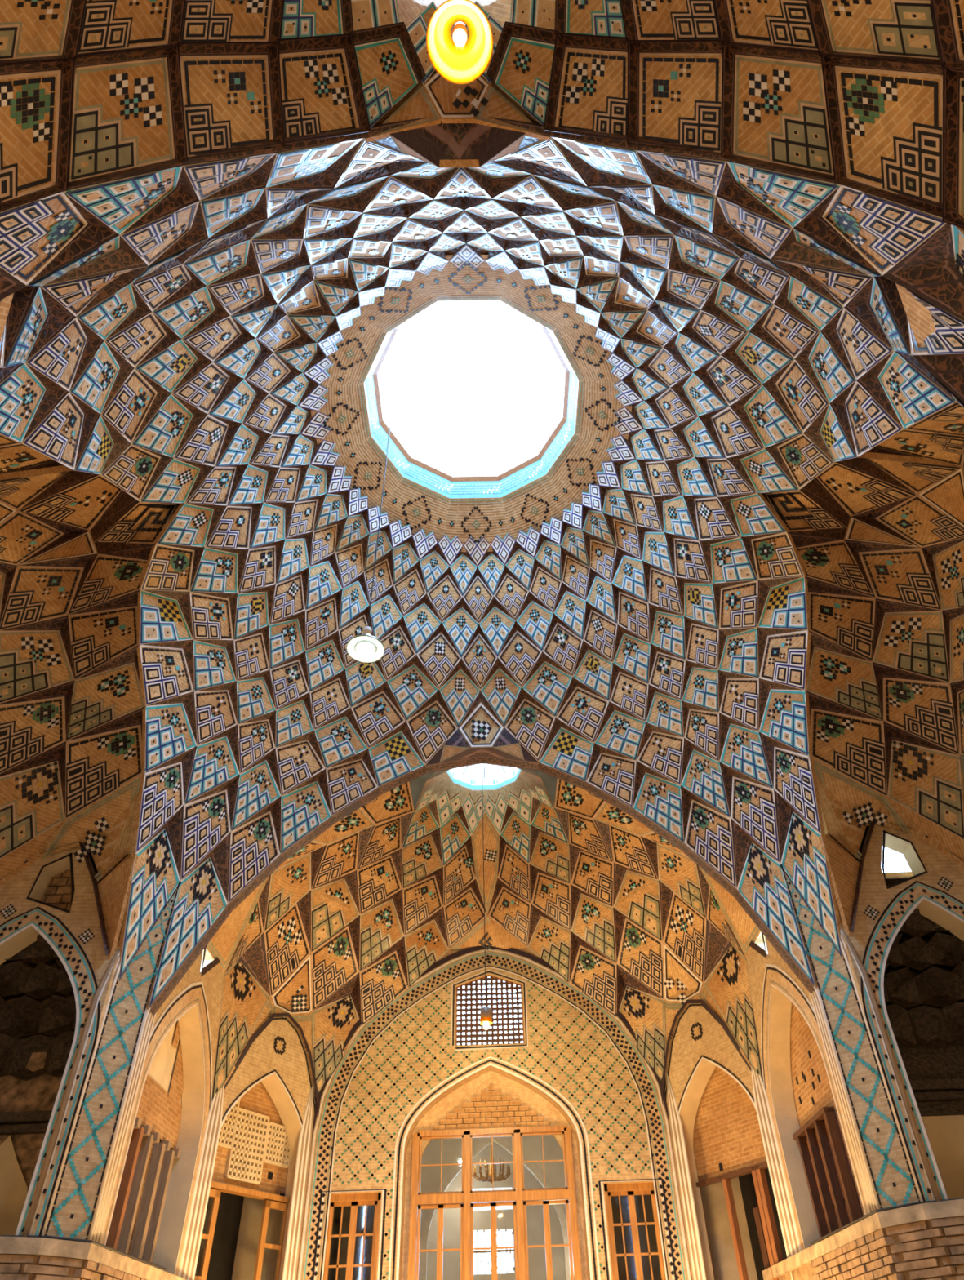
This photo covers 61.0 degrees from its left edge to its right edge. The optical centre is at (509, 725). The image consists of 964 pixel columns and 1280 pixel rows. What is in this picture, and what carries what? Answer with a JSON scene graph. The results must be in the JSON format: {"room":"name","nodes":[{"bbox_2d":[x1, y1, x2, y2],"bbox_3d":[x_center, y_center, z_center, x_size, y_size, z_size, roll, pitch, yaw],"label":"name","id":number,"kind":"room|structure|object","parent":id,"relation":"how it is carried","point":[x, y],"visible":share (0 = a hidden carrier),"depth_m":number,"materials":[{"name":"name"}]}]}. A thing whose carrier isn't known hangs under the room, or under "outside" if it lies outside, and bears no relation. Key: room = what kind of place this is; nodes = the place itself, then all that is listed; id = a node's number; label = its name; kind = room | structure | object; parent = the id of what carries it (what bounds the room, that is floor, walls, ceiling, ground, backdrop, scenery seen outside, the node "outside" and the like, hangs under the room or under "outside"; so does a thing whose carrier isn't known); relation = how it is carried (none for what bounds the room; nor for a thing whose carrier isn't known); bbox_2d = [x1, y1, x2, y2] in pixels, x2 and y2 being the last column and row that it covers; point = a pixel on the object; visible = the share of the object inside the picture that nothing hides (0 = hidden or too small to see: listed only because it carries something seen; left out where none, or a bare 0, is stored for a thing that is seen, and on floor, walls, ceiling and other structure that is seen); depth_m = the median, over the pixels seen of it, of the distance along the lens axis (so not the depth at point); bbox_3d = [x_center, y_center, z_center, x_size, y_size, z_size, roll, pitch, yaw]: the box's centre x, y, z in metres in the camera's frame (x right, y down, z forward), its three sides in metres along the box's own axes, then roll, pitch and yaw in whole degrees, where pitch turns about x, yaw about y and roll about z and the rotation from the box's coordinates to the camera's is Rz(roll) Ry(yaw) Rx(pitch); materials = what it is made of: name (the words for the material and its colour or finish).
{"room":"domed bazaar hall","nodes":[
{"label":"domed bazaar hall","id":0,"kind":"room"},
{"bbox_2d":[0,847,132,1237],"bbox_3d":[-6.291,4.349,8.613,3.850,7.900,1.165,-1,-40,-1],"label":"wall","id":1,"kind":"structure","parent":0,"point":[54,961],"depth_m":9.50,"materials":[{"name":"brick"}]},
{"bbox_2d":[0,434,155,959],"bbox_3d":[-5.429,-0.929,8.444,2.634,4.569,5.944,-1,-40,-1],"label":"ceiling","id":2,"kind":"structure","parent":0,"point":[72,704],"depth_m":10.03,"materials":[{"name":"tile"}]},
{"bbox_2d":[100,943,224,1275],"bbox_3d":[-4.439,5.568,10.186,0.542,7.900,4.200,-1,-40,-1],"label":"wall","id":3,"kind":"structure","parent":0,"point":[173,1101],"depth_m":10.93,"materials":[{"name":"paint"}]},
{"bbox_2d":[105,1126,175,1266],"bbox_3d":[-4.729,7.182,9.531,0.747,4.550,3.500,-1,-40,-1],"label":"door","id":4,"kind":"structure","parent":3,"relation":"in","point":[153,1195],"depth_m":9.87,"materials":[{"name":"red wood"}]},
{"bbox_2d":[127,1013,319,1279],"bbox_3d":[-3.781,7.359,11.436,0.415,6.689,3.850,-22,-43,22],"label":"wall","id":5,"kind":"structure","parent":0,"point":[266,1094],"depth_m":12.77,"materials":[{"name":"brick"}]},
{"bbox_2d":[177,1084,223,1279],"bbox_3d":[-4.118,7.179,10.285,0.063,5.522,0.369,-11,-40,10],"label":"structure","id":6,"kind":"structure","parent":5,"relation":"attached to","point":[191,1248],"depth_m":11.01,"materials":[{"name":"white paint"}]},
{"bbox_2d":[194,1181,289,1279],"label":"door","id":7,"kind":"structure","parent":5,"relation":"in","point":[218,1246],"depth_m":12.26,"materials":[{"name":"brown wood"}]},
{"bbox_2d":[281,1085,313,1279],"bbox_3d":[-3.172,8.152,11.675,0.054,5.731,0.277,-23,-44,23],"label":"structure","id":8,"kind":"structure","parent":5,"relation":"attached to","point":[290,1271],"depth_m":12.45,"materials":[{"name":"white paint"}]},
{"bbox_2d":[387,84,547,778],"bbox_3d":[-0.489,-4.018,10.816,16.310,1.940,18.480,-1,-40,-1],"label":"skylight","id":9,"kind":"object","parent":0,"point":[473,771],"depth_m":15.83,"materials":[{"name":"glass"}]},
{"bbox_2d":[0,115,963,1015],"bbox_3d":[-0.395,-1.772,9.156,9.455,7.210,8.250,-1,-40,-1],"label":"ceiling","id":10,"kind":"structure","parent":0,"point":[617,611],"depth_m":10.04,"materials":[{"name":"tile"}]},
{"bbox_2d":[382,338,399,369],"bbox_3d":[-1.591,-4.948,10.912,0.011,0.026,0.481,21,-45,-26],"label":"hook","id":11,"kind":"object","parent":10,"relation":"attached to","point":[397,339],"visible":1,"depth_m":10.90,"materials":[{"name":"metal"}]},
{"bbox_2d":[346,337,399,662],"bbox_3d":[-1.343,-2.856,8.899,0.330,5.768,0.330,-1,-40,-1],"label":"pendant lamp","id":12,"kind":"object","parent":11,"relation":"hanging from","point":[365,647],"visible":1,"depth_m":7.11,"materials":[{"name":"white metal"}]},
{"bbox_2d":[0,0,963,228],"bbox_3d":[-0.372,-5.032,4.830,7.149,4.270,2.851,-1,-40,-1],"label":"ceiling","id":13,"kind":"structure","parent":0,"point":[864,95],"depth_m":5.38,"materials":[{"name":"tile"}]},
{"bbox_2d":[426,0,493,84],"bbox_3d":[-0.288,-4.664,4.911,0.280,4.740,0.280,-1,-40,-1],"label":"pendant lamp","id":14,"kind":"object","parent":13,"relation":"hanging from","point":[458,60],"visible":1,"depth_m":3.46,"materials":[{"name":"yellow glass"}]},
{"bbox_2d":[452,21,467,35],"bbox_3d":[-0.213,-2.981,3.519,0.064,0.070,0.064,-1,-40,-1],"label":"socket","id":15,"kind":"object","parent":14,"relation":"attached to","point":[460,24],"depth_m":3.48,"materials":[{"name":"gold metal"}]},
{"bbox_2d":[205,763,763,1101],"bbox_3d":[-0.387,2.865,13.585,8.025,6.276,4.222,-1,-40,-1],"label":"ceiling","id":16,"kind":"structure","parent":0,"point":[329,940],"depth_m":14.23,"materials":[{"name":"tile"}]},
{"bbox_2d":[480,764,492,1030],"bbox_3d":[-0.435,2.533,13.801,0.190,5.190,0.190,-1,-40,-1],"label":"pendant lamp","id":17,"kind":"object","parent":16,"relation":"hanging from","point":[486,1018],"visible":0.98,"depth_m":12.28,"materials":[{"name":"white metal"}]},
{"bbox_2d":[296,900,692,1279],"bbox_3d":[-0.274,7.005,13.081,6.020,9.157,0.450,-1,-40,-1],"label":"wall","id":18,"kind":"structure","parent":0,"point":[575,1054],"depth_m":13.58,"materials":[{"name":"tile"}]},
{"bbox_2d":[323,1192,381,1279],"bbox_3d":[-2.370,8.368,12.066,1.054,2.502,0.395,-1,-40,-1],"label":"door","id":19,"kind":"structure","parent":18,"relation":"in","point":[353,1220],"depth_m":12.54,"materials":[{"name":"brown wood"}]},
{"bbox_2d":[455,974,524,1045],"bbox_3d":[-0.356,5.058,14.531,1.240,1.309,0.076,-1,-40,-1],"label":"window","id":20,"kind":"structure","parent":18,"relation":"in","point":[491,979],"depth_m":14.48,"materials":[{"name":"white wood"}]},
{"bbox_2d":[400,1071,589,1279],"bbox_3d":[-0.223,8.292,12.263,3.225,6.066,0.165,-1,-40,-1],"label":"door","id":21,"kind":"structure","parent":18,"relation":"in","point":[495,1100],"depth_m":13.07,"materials":[{"name":"brown wood"}]},
{"bbox_2d":[604,1182,666,1279],"bbox_3d":[1.932,8.263,12.168,1.054,2.502,0.395,-1,-40,-1],"label":"door","id":22,"kind":"structure","parent":18,"relation":"in","point":[633,1223],"depth_m":12.60,"materials":[{"name":"brown wood"}]},
{"bbox_2d":[418,1123,570,1279],"bbox_3d":[-0.238,9.687,14.347,6.650,6.570,4.220,-1,-40,-1],"label":"wall","id":23,"kind":"structure","parent":0,"point":[554,1174],"depth_m":16.06,"materials":[{"name":"white paint"}]},
{"bbox_2d":[472,1137,511,1183],"bbox_3d":[-0.349,7.340,15.094,0.700,1.995,0.684,-1,-40,-1],"label":"chandelier","id":24,"kind":"object","parent":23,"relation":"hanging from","point":[488,1177],"visible":0.94,"depth_m":14.49,"materials":[{"name":"gold metal"}]},
{"bbox_2d":[231,774,757,1279],"bbox_3d":[-0.332,5.992,14.489,9.100,12.450,0.150,-1,-40,-1],"label":"wall","id":25,"kind":"structure","parent":0,"point":[716,1213],"depth_m":12.79,"materials":[{"name":"paint"}]},
{"bbox_2d":[660,999,766,1279],"bbox_3d":[3.320,7.185,11.605,0.415,6.689,3.850,20,-44,-25],"label":"wall","id":26,"kind":"structure","parent":0,"point":[710,1078],"depth_m":12.94,"materials":[{"name":"brick"}]},
{"bbox_2d":[666,1072,706,1279],"bbox_3d":[2.740,8.008,11.816,0.054,5.731,0.277,20,-45,-25],"label":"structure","id":27,"kind":"structure","parent":26,"relation":"attached to","point":[694,1247],"depth_m":12.51,"materials":[{"name":"white paint"}]},
{"bbox_2d":[696,1161,786,1279],"bbox_3d":[3.881,8.469,10.996,0.995,4.900,3.850,20,-44,-25],"label":"door","id":28,"kind":"structure","parent":26,"relation":"in","point":[766,1240],"depth_m":11.99,"materials":[{"name":"red wood"}]},
{"bbox_2d":[752,1207,770,1269],"bbox_3d":[3.656,7.432,11.819,0.050,0.800,0.100,20,-44,-25],"label":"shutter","id":29,"kind":"object","parent":28,"relation":"attached to","point":[756,1211],"depth_m":11.81,"materials":[{"name":"brown wood"}]},
{"bbox_2d":[751,1066,801,1279],"bbox_3d":[3.702,6.988,10.471,0.063,5.522,0.369,8,-41,-13],"label":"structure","id":30,"kind":"structure","parent":26,"relation":"attached to","point":[786,1217],"depth_m":11.20,"materials":[{"name":"white paint"}]},
{"bbox_2d":[746,931,869,1250],"bbox_3d":[3.848,5.310,10.316,0.341,7.900,4.025,-1,-40,-1],"label":"wall","id":31,"kind":"structure","parent":0,"point":[798,1081],"depth_m":11.17,"materials":[{"name":"paint"}]},
{"bbox_2d":[792,1106,862,1240],"bbox_3d":[4.240,5.907,10.391,0.882,1.750,2.170,-1,-40,-1],"label":"door","id":32,"kind":"structure","parent":31,"relation":"in","point":[830,1184],"depth_m":10.13,"materials":[{"name":"brown wood"}]},
{"bbox_2d":[834,1109,862,1215],"bbox_3d":[4.367,4.335,12.736,0.150,12.450,4.690,-1,-40,-1],"label":"wall","id":33,"kind":"structure","parent":0,"point":[834,1109],"depth_m":10.56,"materials":[{"name":"paint"}]},
{"bbox_2d":[787,401,963,936],"bbox_3d":[4.702,-1.177,8.685,2.634,4.569,5.944,-1,-40,-1],"label":"ceiling","id":34,"kind":"structure","parent":0,"point":[885,687],"depth_m":10.23,"materials":[{"name":"tile"}]},
{"bbox_2d":[822,772,963,1203],"bbox_3d":[5.812,4.053,8.901,3.850,7.900,1.165,-1,-40,-1],"label":"wall","id":35,"kind":"structure","parent":0,"point":[908,936],"depth_m":9.75,"materials":[{"name":"brick"}]},
{"bbox_2d":[883,871,913,888],"bbox_3d":[5.691,2.174,10.395,2.481,0.686,0.100,-1,-40,-1],"label":"wall","id":36,"kind":"structure","parent":0,"point":[888,874],"depth_m":10.53,"materials":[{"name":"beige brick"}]},
{"bbox_2d":[960,754,963,772],"bbox_3d":[6.012,2.848,11.026,3.430,12.450,0.150,-1,-40,-1],"label":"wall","id":37,"kind":"structure","parent":0,"point":[962,757],"depth_m":12.80,"materials":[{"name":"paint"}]},
{"label":"floor","id":38,"kind":"structure","parent":0,"visible":0},
{"bbox_2d":[0,1235,186,1279],"bbox_3d":[-5.724,7.391,8.424,3.565,2.934,5.285,-1,-40,-1],"label":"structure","id":39,"kind":"structure","parent":38,"relation":"on","point":[30,1257],"depth_m":7.61,"materials":[{"name":"brick"}]},
{"bbox_2d":[22,881,181,1246],"bbox_3d":[-4.288,3.510,9.058,0.490,3.902,0.981,-22,-43,22],"label":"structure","id":40,"kind":"structure","parent":39,"relation":"on","point":[80,1209],"depth_m":8.59,"materials":[{"name":"tile"}]},
{"bbox_2d":[762,1197,963,1279],"bbox_3d":[5.404,7.119,8.688,3.565,2.934,5.285,-1,-40,-1],"label":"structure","id":41,"kind":"structure","parent":38,"relation":"on","point":[918,1240],"depth_m":7.82,"materials":[{"name":"brick"}]},
{"bbox_2d":[779,864,941,1213],"bbox_3d":[3.751,3.314,9.249,0.490,3.902,0.981,20,-45,-25],"label":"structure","id":42,"kind":"structure","parent":41,"relation":"on","point":[886,1180],"depth_m":8.79,"materials":[{"name":"tile"}]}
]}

